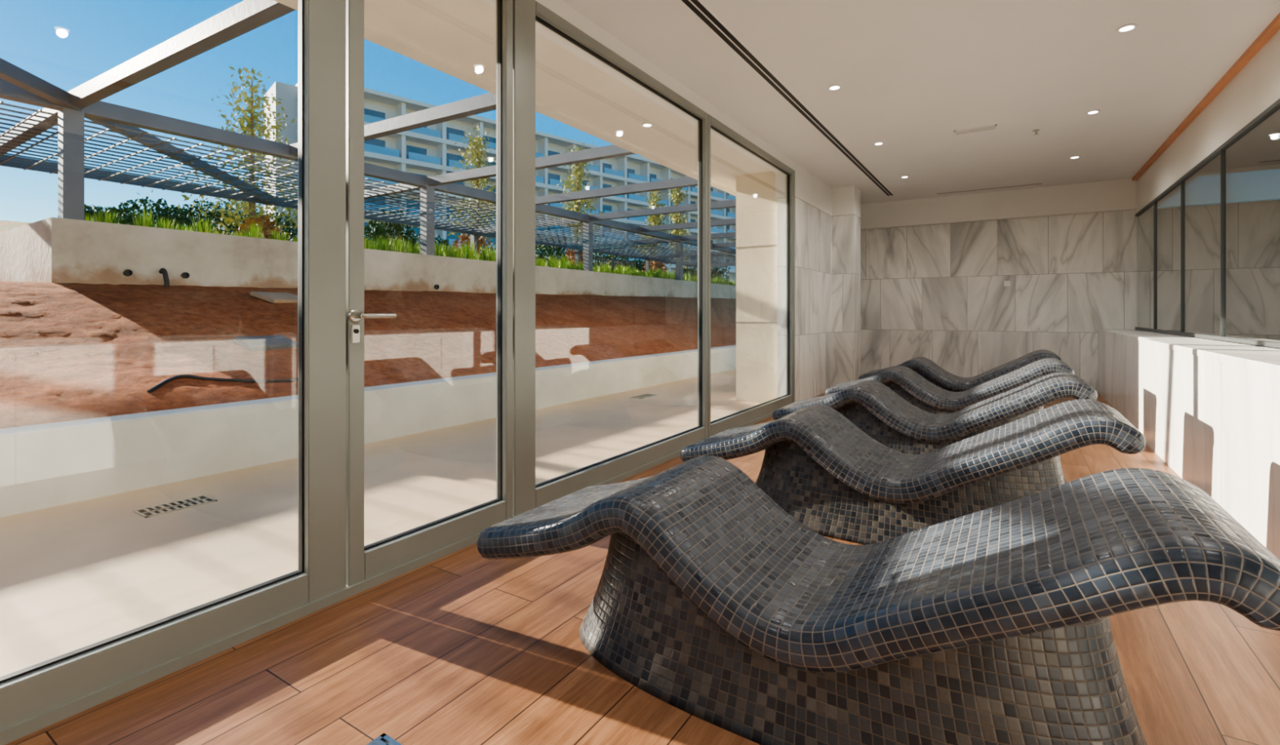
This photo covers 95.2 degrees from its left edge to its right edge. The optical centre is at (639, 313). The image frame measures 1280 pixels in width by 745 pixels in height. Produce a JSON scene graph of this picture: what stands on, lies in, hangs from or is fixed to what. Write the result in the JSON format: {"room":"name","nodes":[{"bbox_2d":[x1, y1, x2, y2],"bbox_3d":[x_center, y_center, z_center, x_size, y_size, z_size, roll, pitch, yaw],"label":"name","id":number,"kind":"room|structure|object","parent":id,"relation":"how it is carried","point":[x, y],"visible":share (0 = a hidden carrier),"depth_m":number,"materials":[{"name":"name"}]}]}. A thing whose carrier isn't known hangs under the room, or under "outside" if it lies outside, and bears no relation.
{"room":"spa","nodes":[
{"label":"spa","id":0,"kind":"room"},
{"bbox_2d":[274,0,771,196],"bbox_3d":[-0.851,-2.185,4.099,1.000,0.930,22.000,0,0,32],"label":"roof overhang","id":1,"kind":"object","parent":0,"point":[456,38],"visible":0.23,"depth_m":4.36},
{"bbox_2d":[641,122,653,127],"bbox_3d":[0.068,-1.744,5.411,0.110,0.011,0.110,0,0,32],"label":"recessed light","id":2,"kind":"object","parent":1,"relation":"attached to","point":[646,124],"visible":1,"depth_m":5.40,"materials":[{"name":"white metal"}]},
{"bbox_2d":[0,368,1279,744],"bbox_3d":[4.373,1.175,7.293,8.860,0.150,35.000,0,0,32],"label":"floor","id":3,"kind":"structure","parent":0,"point":[462,646],"depth_m":2.07,"materials":[{"name":"brown wood"}]},
{"bbox_2d":[133,495,217,518],"bbox_3d":[-2.664,1.107,3.357,0.180,0.006,0.340,0,0,32],"label":"drain grate","id":4,"kind":"object","parent":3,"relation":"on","point":[146,513],"visible":1,"depth_m":3.34,"materials":[{"name":"metal"}]},
{"bbox_2d":[366,733,402,744],"bbox_3d":[-0.652,1.097,1.452,0.100,0.006,0.100,0,0,32],"label":"floor drain","id":5,"kind":"object","parent":3,"relation":"on","point":[384,740],"visible":1,"depth_m":1.49,"materials":[{"name":"metal"}]},
{"bbox_2d":[0,411,773,744],"bbox_3d":[-0.327,1.083,3.623,0.115,0.035,7.960,0,0,32],"label":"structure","id":6,"kind":"structure","parent":3,"relation":"on","point":[12,733],"depth_m":1.91,"materials":[{"name":"metal"}]},
{"bbox_2d":[630,393,657,399],"bbox_3d":[0.053,1.107,7.800,0.200,0.006,0.400,0,0,32],"label":"drain grate","id":7,"kind":"object","parent":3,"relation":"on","point":[642,396],"visible":1,"depth_m":7.78,"materials":[{"name":"metal"}]},
{"bbox_2d":[476,455,1279,744],"bbox_3d":[0.445,0.756,1.774,2.023,0.687,0.670,0,0,32],"label":"lounger","id":8,"kind":"object","parent":3,"relation":"on","point":[992,626],"visible":1,"depth_m":1.42,"materials":[{"name":"tile"}]},
{"bbox_2d":[680,399,1146,545],"bbox_3d":[1.245,0.756,3.030,2.023,0.687,0.670,0,0,32],"label":"lounger","id":9,"kind":"object","parent":3,"relation":"on","point":[842,483],"visible":0.88,"depth_m":2.78,"materials":[{"name":"tile"}]},
{"bbox_2d":[772,372,1097,483],"bbox_3d":[2.057,0.756,4.304,2.023,0.687,0.670,0,0,32],"label":"lounger","id":10,"kind":"object","parent":3,"relation":"on","point":[872,406],"visible":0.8,"depth_m":4.07,"materials":[{"name":"tile"}]},
{"bbox_2d":[825,358,1074,414],"bbox_3d":[2.878,0.756,5.595,2.023,0.687,0.670,0,0,32],"label":"lounger","id":11,"kind":"object","parent":3,"relation":"on","point":[905,382],"visible":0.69,"depth_m":5.37,"materials":[{"name":"tile"}]},
{"bbox_2d":[858,349,1061,391],"bbox_3d":[3.695,0.756,6.877,2.023,0.687,0.670,0,0,32],"label":"lounger","id":12,"kind":"object","parent":3,"relation":"on","point":[925,367],"visible":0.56,"depth_m":6.65,"materials":[{"name":"tile"}]},
{"bbox_2d":[1097,329,1211,435],"bbox_3d":[5.508,0.660,6.421,0.399,0.880,3.630,0,0,32],"label":"half wall","id":13,"kind":"structure","parent":3,"relation":"on","point":[1120,352],"depth_m":6.25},
{"bbox_2d":[1097,329,1211,342],"bbox_3d":[5.508,0.240,6.421,0.399,0.040,3.630,0,0,32],"label":"countertop","id":14,"kind":"structure","parent":13,"relation":"on","point":[1135,335],"depth_m":5.93,"materials":[{"name":"white stone"}]},
{"bbox_2d":[1142,338,1279,560],"bbox_3d":[2.720,0.660,2.091,0.449,0.880,6.650,0,0,32],"label":"half wall","id":15,"kind":"structure","parent":3,"relation":"on","point":[1211,408],"depth_m":3.17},
{"bbox_2d":[1142,338,1279,375],"bbox_3d":[2.720,0.240,2.091,0.449,0.040,6.650,0,0,32],"label":"countertop","id":16,"kind":"structure","parent":15,"relation":"on","point":[1264,359],"depth_m":3.43,"materials":[{"name":"white stone"}]},
{"bbox_2d":[483,0,860,217],"bbox_3d":[0.125,-1.600,4.189,0.550,0.400,13.200,0,0,32],"label":"wall header","id":17,"kind":"structure","parent":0,"point":[839,201],"depth_m":4.92,"materials":[{"name":"paint"}]},
{"bbox_2d":[0,0,346,730],"bbox_3d":[-1.817,-0.300,1.276,0.075,2.800,2.400,0,0,32],"label":"window","id":18,"kind":"structure","parent":17,"relation":"in","point":[28,692],"depth_m":2.16,"materials":[{"name":"metal"}]},
{"bbox_2d":[346,0,512,586],"bbox_3d":[-0.897,-0.300,2.652,0.147,2.800,0.891,0,0,32],"label":"door","id":19,"kind":"structure","parent":17,"relation":"in","point":[363,562],"depth_m":2.35,"materials":[{"name":"metal"}]},
{"bbox_2d":[512,0,707,517],"bbox_3d":[-0.068,-0.300,4.021,0.075,2.800,2.290,0,0,32],"label":"window","id":20,"kind":"structure","parent":17,"relation":"in","point":[527,495],"depth_m":3.15,"materials":[{"name":"metal"}]},
{"bbox_2d":[736,171,777,403],"bbox_3d":[2.290,-0.315,8.453,0.700,2.870,2.880,0,0,32],"label":"stone pier","id":21,"kind":"object","parent":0,"point":[756,200],"visible":0.29,"depth_m":7.28,"materials":[{"name":"stone"}]},
{"bbox_2d":[735,321,777,323],"bbox_3d":[2.291,0.114,8.455,0.708,0.012,2.895,0,0,32],"label":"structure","id":22,"kind":"structure","parent":21,"relation":"attached to","point":[735,322],"depth_m":7.32},
{"bbox_2d":[735,244,777,248],"bbox_3d":[2.291,-0.836,8.455,0.708,0.012,2.895,0,0,32],"label":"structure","id":23,"kind":"structure","parent":21,"relation":"attached to","point":[765,245],"depth_m":7.28},
{"bbox_2d":[777,195,860,401],"bbox_3d":[2.782,-0.150,8.341,0.530,2.500,3.340,0,0,32],"label":"wall","id":24,"kind":"structure","parent":0,"point":[828,246],"depth_m":7.83,"materials":[{"name":"grey stone"}]},
{"bbox_2d":[707,114,795,437],"bbox_3d":[1.183,-0.300,5.984,0.075,2.800,2.355,0,0,32],"label":"window","id":25,"kind":"structure","parent":24,"relation":"in","point":[735,420],"depth_m":6.33,"materials":[{"name":"metal"}]},
{"bbox_2d":[562,0,1279,204],"bbox_3d":[2.744,-1.875,2.521,6.480,0.150,13.600,0,0,32],"label":"ceiling","id":26,"kind":"structure","parent":0,"point":[911,74],"depth_m":4.39,"materials":[{"name":"paint"}]},
{"bbox_2d":[679,0,893,195],"bbox_3d":[0.581,-1.798,3.815,0.100,0.004,12.060,0,0,32],"label":"ceiling vent","id":27,"kind":"object","parent":26,"relation":"in","point":[697,7],"visible":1,"depth_m":4.44,"materials":[{"name":"black metal"}]},
{"bbox_2d":[827,84,841,90],"bbox_3d":[1.548,-1.796,4.646,0.110,0.008,0.110,0,0,32],"label":"recessed light","id":28,"kind":"object","parent":26,"relation":"in","point":[833,87],"visible":1,"depth_m":4.64,"materials":[{"name":"white metal"}]},
{"bbox_2d":[954,124,997,135],"bbox_3d":[3.278,-1.794,5.705,0.360,0.012,0.145,0,0,32],"label":"ceiling vent","id":29,"kind":"object","parent":26,"relation":"in","point":[994,126],"visible":1,"depth_m":5.69,"materials":[{"name":"white metal"}]},
{"bbox_2d":[937,183,1041,194],"bbox_3d":[5.020,-1.797,8.439,1.300,0.006,0.030,0,0,32],"label":"ceiling vent","id":30,"kind":"object","parent":26,"relation":"in","point":[1034,184],"visible":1,"depth_m":8.42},
{"bbox_2d":[1085,110,1100,114],"bbox_3d":[4.044,-1.796,5.214,0.110,0.008,0.110,0,0,32],"label":"recessed light","id":31,"kind":"object","parent":26,"relation":"in","point":[1092,112],"visible":1,"depth_m":5.20,"materials":[{"name":"white metal"}]},
{"bbox_2d":[1115,23,1137,32],"bbox_3d":[3.066,-1.796,3.679,0.110,0.008,0.110,0,0,32],"label":"recessed light","id":32,"kind":"object","parent":26,"relation":"in","point":[1126,28],"visible":1,"depth_m":3.67,"materials":[{"name":"white metal"}]},
{"bbox_2d":[1132,12,1279,181],"bbox_3d":[3.062,-1.782,2.247,0.050,0.035,13.080,0,0,32],"label":"ceiling trim","id":33,"kind":"structure","parent":26,"relation":"attached to","point":[1273,28],"depth_m":4.53,"materials":[{"name":"orange wood"}]},
{"bbox_2d":[860,177,1137,230],"bbox_3d":[5.139,-1.595,8.868,3.700,0.410,0.320,0,0,32],"label":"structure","id":34,"kind":"structure","parent":0,"point":[1116,195],"depth_m":8.54,"materials":[{"name":"paint"}]},
{"bbox_2d":[860,209,1279,393],"bbox_3d":[6.259,-0.145,8.225,6.680,2.490,0.200,0,0,32],"label":"wall","id":35,"kind":"structure","parent":0,"point":[936,293],"depth_m":8.72,"materials":[{"name":"grey stone"}]},
{"bbox_2d":[1004,280,1010,286],"bbox_3d":[5.425,-0.440,8.628,0.080,0.080,0.016,0,0,32],"label":"wall switch","id":36,"kind":"object","parent":35,"relation":"attached to","point":[1006,283],"visible":1,"depth_m":8.62,"materials":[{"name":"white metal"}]},
{"bbox_2d":[1135,28,1279,213],"bbox_3d":[3.166,-0.350,2.252,0.120,2.900,13.200,0,0,32],"label":"wall","id":37,"kind":"structure","parent":0,"point":[1255,87],"depth_m":4.64,"materials":[{"name":"paint"}]},
{"bbox_2d":[1135,97,1279,348],"bbox_3d":[3.883,-0.557,3.449,0.055,1.545,10.390,0,0,32],"label":"window","id":38,"kind":"structure","parent":37,"relation":"in","point":[1251,156],"depth_m":4.55,"materials":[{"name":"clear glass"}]},
{"bbox_2d":[1153,149,1223,337],"bbox_3d":[3.933,-0.557,3.541,0.030,1.485,7.808,0,0,32],"label":"window frame","id":39,"kind":"structure","parent":38,"relation":"attached to","point":[1222,150],"depth_m":5.73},
{"label":"outside","id":40,"kind":"structure","parent":0,"visible":0},
{"bbox_2d":[0,220,31,231],"bbox_3d":[8.975,-3.851,78.511,50.780,5.662,137.920,0,0,32],"label":"hill","id":41,"kind":"structure","parent":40,"point":[5,225],"depth_m":35.29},
{"bbox_2d":[84,203,111,220],"bbox_3d":[-27.914,-4.847,29.950,2.707,1.502,2.754,0,0,32],"label":"shrub","id":42,"kind":"object","parent":41,"relation":"on","point":[90,210],"visible":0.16,"depth_m":29.50,"materials":[{"name":"green plant"}]},
{"bbox_2d":[87,209,119,223],"bbox_3d":[-7.346,-1.210,7.990,0.352,0.372,0.364,0,0,17],"label":"grass tuft","id":43,"kind":"object","parent":41,"relation":"on","point":[93,210],"visible":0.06,"depth_m":7.95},
{"bbox_2d":[93,208,123,223],"bbox_3d":[-6.845,-1.185,7.505,0.311,0.352,0.321,0,0,-10],"label":"grass tuft","id":44,"kind":"object","parent":41,"relation":"on","point":[107,218],"visible":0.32,"depth_m":7.46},
{"bbox_2d":[86,205,146,223],"bbox_3d":[-21.381,-3.704,24.043,1.972,1.397,2.052,0,0,32],"label":"shrub","id":45,"kind":"object","parent":41,"relation":"on","point":[104,213],"visible":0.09,"depth_m":23.53,"materials":[{"name":"green plant"}]},
{"bbox_2d":[103,192,182,228],"bbox_3d":[-16.852,-3.128,20.027,2.174,1.970,2.264,0,0,32],"label":"shrub","id":46,"kind":"object","parent":41,"relation":"on","point":[167,210],"visible":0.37,"depth_m":19.71,"materials":[{"name":"green plant"}]},
{"bbox_2d":[132,204,162,227],"bbox_3d":[-6.693,-1.241,7.914,0.317,0.474,0.347,0,0,7],"label":"grass tuft","id":47,"kind":"object","parent":41,"relation":"on","point":[148,222],"visible":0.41,"depth_m":7.88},
{"bbox_2d":[153,215,177,229],"bbox_3d":[-6.329,-1.152,7.795,0.306,0.314,0.296,0,0,39],"label":"grass tuft","id":48,"kind":"object","parent":41,"relation":"on","point":[162,224],"visible":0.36,"depth_m":7.77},
{"bbox_2d":[151,204,205,227],"bbox_3d":[-20.531,-4.039,26.027,2.179,1.574,2.208,0,0,-21],"label":"shrub","id":49,"kind":"object","parent":41,"relation":"on","point":[175,207],"visible":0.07,"depth_m":25.58,"materials":[{"name":"green plant"}]},
{"bbox_2d":[189,214,214,233],"bbox_3d":[-6.225,-1.219,8.323,0.315,0.449,0.345,0,0,-23],"label":"grass tuft","id":50,"kind":"object","parent":41,"relation":"on","point":[205,226],"visible":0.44,"depth_m":8.30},
{"bbox_2d":[168,198,244,235],"bbox_3d":[-14.745,-3.027,19.995,2.075,1.840,2.094,0,0,-15],"label":"shrub","id":51,"kind":"object","parent":41,"relation":"on","point":[191,213],"visible":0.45,"depth_m":19.61,"materials":[{"name":"green plant"}]},
{"bbox_2d":[151,66,297,236],"bbox_3d":[-9.363,-3.538,13.925,3.179,4.527,2.968,0,0,24],"label":"young tree","id":52,"kind":"object","parent":41,"relation":"on","point":[251,211],"visible":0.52,"depth_m":13.95,"materials":[{"name":"green plant"}]},
{"bbox_2d":[203,199,271,233],"bbox_3d":[-16.490,-3.710,24.041,2.375,2.059,2.382,0,0,-29],"label":"shrub","id":53,"kind":"object","parent":41,"relation":"on","point":[224,202],"visible":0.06,"depth_m":23.63,"materials":[{"name":"green plant"}]},
{"bbox_2d":[243,220,264,238],"bbox_3d":[-5.739,-1.205,8.693,0.303,0.421,0.332,0,0,24],"label":"grass tuft","id":54,"kind":"object","parent":41,"relation":"on","point":[254,233],"visible":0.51,"depth_m":8.63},
{"bbox_2d":[235,214,281,239],"bbox_3d":[-8.166,-1.586,12.485,0.897,1.013,0.889,0,0,-26],"label":"shrub","id":55,"kind":"object","parent":41,"relation":"on","point":[267,224],"visible":0.38,"depth_m":12.38,"materials":[{"name":"orange plant"}]},
{"bbox_2d":[243,209,297,241],"bbox_3d":[-16.801,-3.822,26.998,3.147,1.844,3.006,0,0,32],"label":"shrub","id":56,"kind":"object","parent":41,"relation":"on","point":[287,224],"visible":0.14,"depth_m":26.73,"materials":[{"name":"green plant"}]},
{"bbox_2d":[266,223,290,240],"bbox_3d":[-5.753,-1.223,9.280,0.390,0.416,0.323,0,0,-14],"label":"grass tuft","id":57,"kind":"object","parent":41,"relation":"on","point":[277,237],"visible":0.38,"depth_m":9.25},
{"bbox_2d":[364,233,373,248],"bbox_3d":[-4.841,-1.202,10.249,0.372,0.370,0.305,0,0,18],"label":"grass tuft","id":58,"kind":"object","parent":41,"relation":"on","point":[366,245],"visible":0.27,"depth_m":10.19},
{"bbox_2d":[367,237,378,249],"bbox_3d":[-5.326,-1.340,11.672,0.309,0.398,0.338,0,0,3],"label":"grass tuft","id":59,"kind":"object","parent":41,"relation":"on","point":[375,246],"visible":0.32,"depth_m":11.63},
{"bbox_2d":[364,224,395,244],"bbox_3d":[-14.985,-4.054,33.032,3.039,1.913,2.827,0,0,-27],"label":"shrub","id":60,"kind":"object","parent":41,"relation":"on","point":[366,231],"visible":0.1,"depth_m":32.43,"materials":[{"name":"green plant"}]},
{"bbox_2d":[374,237,394,251],"bbox_3d":[-4.792,-1.249,10.985,0.360,0.399,0.348,0,0,41],"label":"grass tuft","id":61,"kind":"object","parent":41,"relation":"on","point":[388,247],"visible":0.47,"depth_m":10.93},
{"bbox_2d":[382,236,396,251],"bbox_3d":[-5.146,-1.391,11.997,0.330,0.469,0.280,0,0,-36],"label":"grass tuft","id":62,"kind":"object","parent":41,"relation":"on","point":[388,238],"visible":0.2,"depth_m":11.95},
{"bbox_2d":[365,207,417,248],"bbox_3d":[-10.183,-3.280,23.993,1.928,2.234,1.904,0,0,-22],"label":"shrub","id":63,"kind":"object","parent":41,"relation":"on","point":[397,228],"visible":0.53,"depth_m":23.67,"materials":[{"name":"green plant"}]},
{"bbox_2d":[389,229,402,251],"bbox_3d":[-5.429,-1.577,13.057,0.328,0.588,0.334,0,0,8],"label":"grass tuft","id":64,"kind":"object","parent":41,"relation":"on","point":[390,229],"visible":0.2,"depth_m":13.01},
{"bbox_2d":[392,238,407,252],"bbox_3d":[-4.419,-1.210,10.755,0.294,0.402,0.304,0,0,-3],"label":"grass tuft","id":65,"kind":"object","parent":41,"relation":"on","point":[400,249],"visible":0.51,"depth_m":10.72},
{"bbox_2d":[398,236,413,253],"bbox_3d":[-4.947,-1.429,12.346,0.323,0.503,0.354,0,0,-15],"label":"grass tuft","id":66,"kind":"object","parent":41,"relation":"on","point":[408,242],"visible":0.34,"depth_m":12.33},
{"bbox_2d":[409,243,420,253],"bbox_3d":[-4.966,-1.402,12.832,0.369,0.318,0.313,0,0,-23],"label":"grass tuft","id":67,"kind":"object","parent":41,"relation":"on","point":[414,250],"visible":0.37,"depth_m":12.76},
{"bbox_2d":[407,231,448,250],"bbox_3d":[-11.204,-3.386,29.962,2.805,1.657,2.753,0,0,-34],"label":"shrub","id":68,"kind":"object","parent":41,"relation":"on","point":[418,237],"visible":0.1,"depth_m":29.79,"materials":[{"name":"green plant"}]},
{"bbox_2d":[435,244,444,256],"bbox_3d":[-4.146,-1.278,11.944,0.286,0.442,0.337,0,0,-27],"label":"grass tuft","id":69,"kind":"object","parent":41,"relation":"on","point":[439,253],"visible":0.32,"depth_m":11.86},
{"bbox_2d":[443,242,455,257],"bbox_3d":[-4.333,-1.422,13.271,0.267,0.426,0.314,0,0,-18],"label":"grass tuft","id":70,"kind":"object","parent":41,"relation":"on","point":[449,249],"visible":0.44,"depth_m":13.19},
{"bbox_2d":[448,244,466,258],"bbox_3d":[-3.703,-1.221,11.884,0.402,0.408,0.333,0,0,-34],"label":"grass tuft","id":71,"kind":"object","parent":41,"relation":"on","point":[457,255],"visible":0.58,"depth_m":11.84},
{"bbox_2d":[459,241,470,256],"bbox_3d":[-3.900,-1.374,12.973,0.334,0.497,0.366,0,0,42],"label":"grass tuft","id":72,"kind":"object","parent":41,"relation":"on","point":[462,245],"visible":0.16,"depth_m":12.87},
{"bbox_2d":[440,125,496,246],"bbox_3d":[-6.259,-4.466,22.145,2.792,5.302,2.422,0,0,21],"label":"young tree","id":73,"kind":"object","parent":41,"relation":"on","point":[478,156],"visible":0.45,"depth_m":21.91,"materials":[{"name":"green plant"}]},
{"bbox_2d":[460,240,477,259],"bbox_3d":[-3.602,-1.311,12.356,0.374,0.532,0.317,0,0,-5],"label":"grass tuft","id":74,"kind":"object","parent":41,"relation":"on","point":[470,255],"visible":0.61,"depth_m":12.27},
{"bbox_2d":[452,233,493,256],"bbox_3d":[-5.444,-2.090,18.972,1.310,1.359,1.402,0,0,32],"label":"shrub","id":75,"kind":"object","parent":41,"relation":"on","point":[480,242],"visible":0.33,"depth_m":18.82,"materials":[{"name":"orange plant"}]},
{"bbox_2d":[479,244,491,261],"bbox_3d":[-3.612,-1.401,13.669,0.312,0.531,0.368,0,0,25],"label":"grass tuft","id":76,"kind":"object","parent":41,"relation":"on","point":[483,257],"visible":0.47,"depth_m":13.60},
{"bbox_2d":[485,247,496,262],"bbox_3d":[-3.315,-1.295,13.076,0.281,0.452,0.331,0,0,28],"label":"grass tuft","id":77,"kind":"object","parent":41,"relation":"on","point":[491,257],"visible":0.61,"depth_m":13.03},
{"bbox_2d":[263,81,736,282],"bbox_3d":[-12.100,-13.900,95.344,83.200,26.000,9.800,0,0,-43],"label":"hotel building","id":78,"kind":"structure","parent":41,"relation":"on","point":[431,150],"depth_m":80.35,"materials":[{"name":"white concrete"}]},
{"bbox_2d":[535,257,546,266],"bbox_3d":[-2.381,-1.204,14.065,0.382,0.362,0.349,0,0,-27],"label":"grass tuft","id":79,"kind":"object","parent":41,"relation":"on","point":[540,263],"visible":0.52,"depth_m":13.98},
{"bbox_2d":[547,250,556,266],"bbox_3d":[-2.640,-1.599,17.615,0.312,0.601,0.381,0,0,-36],"label":"grass tuft","id":80,"kind":"object","parent":41,"relation":"on","point":[553,258],"visible":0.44,"depth_m":17.57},
{"bbox_2d":[535,236,574,266],"bbox_3d":[-4.942,-3.253,32.974,2.595,2.336,2.522,0,0,-15],"label":"shrub","id":81,"kind":"object","parent":41,"relation":"on","point":[541,247],"visible":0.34,"depth_m":32.48,"materials":[{"name":"green plant"}]},
{"bbox_2d":[550,260,559,267],"bbox_3d":[-2.091,-1.181,14.404,0.263,0.330,0.310,0,0,2],"label":"grass tuft","id":82,"kind":"object","parent":41,"relation":"on","point":[553,265],"visible":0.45,"depth_m":14.34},
{"bbox_2d":[559,258,568,268],"bbox_3d":[-1.938,-1.215,14.756,0.298,0.391,0.360,0,0,-11],"label":"grass tuft","id":83,"kind":"object","parent":41,"relation":"on","point":[563,265],"visible":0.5,"depth_m":14.68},
{"bbox_2d":[564,240,582,265],"bbox_3d":[-2.498,-2.184,23.013,1.150,1.606,1.109,0,0,32],"label":"shrub","id":84,"kind":"object","parent":41,"relation":"on","point":[571,253],"visible":0.19,"depth_m":22.82,"materials":[{"name":"orange plant"}]},
{"bbox_2d":[569,258,582,268],"bbox_3d":[-1.850,-1.382,16.713,0.390,0.437,0.322,0,0,-22],"label":"grass tuft","id":85,"kind":"object","parent":41,"relation":"on","point":[572,264],"visible":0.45,"depth_m":16.67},
{"bbox_2d":[556,141,603,244],"bbox_3d":[-2.643,-4.689,25.839,2.033,5.867,2.142,0,0,11],"label":"young tree","id":86,"kind":"object","parent":41,"relation":"on","point":[577,170],"visible":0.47,"depth_m":25.87,"materials":[{"name":"green plant"}]},
{"bbox_2d":[597,265,607,272],"bbox_3d":[-1.053,-1.202,16.171,0.278,0.341,0.327,0,0,36],"label":"grass tuft","id":87,"kind":"object","parent":41,"relation":"on","point":[602,270],"visible":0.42,"depth_m":16.13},
{"bbox_2d":[603,261,611,273],"bbox_3d":[-0.933,-1.265,16.558,0.311,0.432,0.301,0,0,-33],"label":"grass tuft","id":88,"kind":"object","parent":41,"relation":"on","point":[609,270],"visible":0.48,"depth_m":16.50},
{"bbox_2d":[592,247,635,270],"bbox_3d":[-2.313,-3.605,41.997,3.905,2.498,3.909,0,0,32],"label":"shrub","id":89,"kind":"object","parent":41,"relation":"on","point":[593,254],"visible":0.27,"depth_m":41.37,"materials":[{"name":"green plant"}]},
{"bbox_2d":[593,256,635,271],"bbox_3d":[-1.233,-2.283,30.000,0.060,1.000,3.700,0,0,32],"label":"railing fence","id":90,"kind":"object","parent":41,"relation":"on","point":[595,257],"visible":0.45,"depth_m":29.84,"materials":[{"name":"black metal"}]},
{"bbox_2d":[616,262,624,274],"bbox_3d":[-0.557,-1.254,16.822,0.263,0.448,0.321,0,0,-4],"label":"grass tuft","id":91,"kind":"object","parent":41,"relation":"on","point":[620,271],"visible":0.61,"depth_m":16.76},
{"bbox_2d":[622,266,630,275],"bbox_3d":[-0.457,-1.244,17.284,0.399,0.386,0.330,0,0,28],"label":"grass tuft","id":92,"kind":"object","parent":41,"relation":"on","point":[625,272],"visible":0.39,"depth_m":17.23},
{"bbox_2d":[623,258,663,271],"bbox_3d":[-0.041,-3.720,49.969,3.927,1.988,4.138,0,0,-33],"label":"shrub","id":93,"kind":"object","parent":41,"relation":"on","point":[638,266],"visible":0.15,"depth_m":49.21,"materials":[{"name":"green plant"}]},
{"bbox_2d":[632,190,669,262],"bbox_3d":[0.738,-4.605,34.014,2.097,5.444,2.129,0,0,32],"label":"young tree","id":94,"kind":"object","parent":41,"relation":"on","point":[658,217],"visible":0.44,"depth_m":33.88,"materials":[{"name":"green plant"}]},
{"bbox_2d":[642,260,671,272],"bbox_3d":[0.742,-2.265,30.024,1.574,1.658,1.611,0,0,32],"label":"shrub","id":95,"kind":"object","parent":41,"relation":"on","point":[652,264],"visible":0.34,"depth_m":29.73,"materials":[{"name":"orange plant"}]},
{"bbox_2d":[655,269,664,278],"bbox_3d":[0.639,-1.271,18.777,0.328,0.496,0.318,0,0,40],"label":"grass tuft","id":96,"kind":"object","parent":41,"relation":"on","point":[660,273],"visible":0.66,"depth_m":18.73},
{"bbox_2d":[666,187,693,268],"bbox_3d":[2.589,-5.267,38.067,1.891,6.497,2.189,0,0,-4],"label":"young tree","id":97,"kind":"object","parent":41,"relation":"on","point":[675,194],"visible":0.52,"depth_m":37.89,"materials":[{"name":"green plant"}]},
{"bbox_2d":[684,271,691,280],"bbox_3d":[1.666,-1.254,20.365,0.261,0.464,0.308,0,0,-42],"label":"grass tuft","id":98,"kind":"object","parent":41,"relation":"on","point":[687,277],"visible":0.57,"depth_m":20.32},
{"bbox_2d":[683,260,729,279],"bbox_3d":[5.476,-3.462,49.982,4.233,2.603,4.451,0,0,32],"label":"shrub","id":99,"kind":"object","parent":41,"relation":"on","point":[716,269],"visible":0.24,"depth_m":49.29,"materials":[{"name":"green plant"}]},
{"bbox_2d":[715,274,723,284],"bbox_3d":[3.043,-1.284,22.473,0.333,0.532,0.344,0,0,-26],"label":"grass tuft","id":100,"kind":"object","parent":41,"relation":"on","point":[719,277],"visible":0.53,"depth_m":22.38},
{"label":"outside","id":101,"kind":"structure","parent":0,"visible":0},
{"bbox_2d":[0,280,736,429],"bbox_3d":[-14.468,0.045,19.027,35.150,1.449,40.550,0,0,32],"label":"soil","id":102,"kind":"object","parent":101,"point":[69,352],"visible":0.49,"depth_m":6.08,"materials":[{"name":"soil"}]},
{"bbox_2d":[146,374,297,393],"bbox_3d":[-3.393,0.555,5.001,0.334,0.112,1.412,0,0,32],"label":"irrigation hose","id":103,"kind":"object","parent":102,"relation":"on","point":[222,380],"visible":0.84,"depth_m":4.86,"materials":[{"name":"black rubber"}]},
{"bbox_2d":[232,335,297,351],"bbox_3d":[-3.822,0.304,6.000,0.345,0.139,0.500,0,0,27],"label":"concrete slab","id":104,"kind":"object","parent":102,"relation":"on","point":[264,343],"visible":0.84,"depth_m":5.92,"materials":[{"name":"concrete"}]},
{"bbox_2d":[249,291,297,303],"bbox_3d":[-4.756,-0.205,7.750,0.393,0.153,0.600,0,0,15],"label":"concrete slab","id":105,"kind":"object","parent":102,"relation":"on","point":[273,297],"visible":0.76,"depth_m":7.59,"materials":[{"name":"concrete"}]},
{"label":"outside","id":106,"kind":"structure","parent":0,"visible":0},
{"bbox_2d":[0,345,736,517],"bbox_3d":[0.535,0.958,9.737,0.280,0.585,35.000,0,0,32],"label":"wall","id":107,"kind":"structure","parent":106,"point":[52,464],"depth_m":4.10,"materials":[{"name":"paint"}]},
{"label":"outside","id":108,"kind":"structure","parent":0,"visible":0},
{"bbox_2d":[0,217,736,298],"bbox_3d":[0.347,-0.235,29.396,13.000,1.670,46.040,0,0,32],"label":"wall","id":109,"kind":"structure","parent":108,"point":[51,249],"depth_m":7.86,"materials":[{"name":"concrete"}]},
{"bbox_2d":[123,269,132,275],"bbox_3d":[-6.171,-0.490,7.037,0.030,0.079,0.080,0,0,32],"label":"drain hole","id":110,"kind":"object","parent":109,"relation":"attached to","point":[127,272],"visible":1,"depth_m":7.04,"materials":[{"name":"plastic"}]},
{"bbox_2d":[159,267,169,286],"bbox_3d":[-5.936,-0.442,7.286,0.156,0.250,0.063,0,0,23],"label":"pipe","id":111,"kind":"object","parent":109,"relation":"hanging from","point":[162,270],"visible":0.98,"depth_m":7.25,"materials":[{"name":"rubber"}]},
{"bbox_2d":[181,272,189,278],"bbox_3d":[-5.859,-0.490,7.526,0.030,0.079,0.080,0,0,32],"label":"drain hole","id":112,"kind":"object","parent":109,"relation":"attached to","point":[184,275],"visible":1,"depth_m":7.53,"materials":[{"name":"plastic"}]},
{"bbox_2d":[0,0,736,285],"bbox_3d":[-0.331,-1.788,15.150,9.962,1.435,30.800,0,0,32],"label":"pergola","id":113,"kind":"object","parent":109,"relation":"on","point":[67,110],"visible":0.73,"depth_m":8.75,"materials":[{"name":"metal"}]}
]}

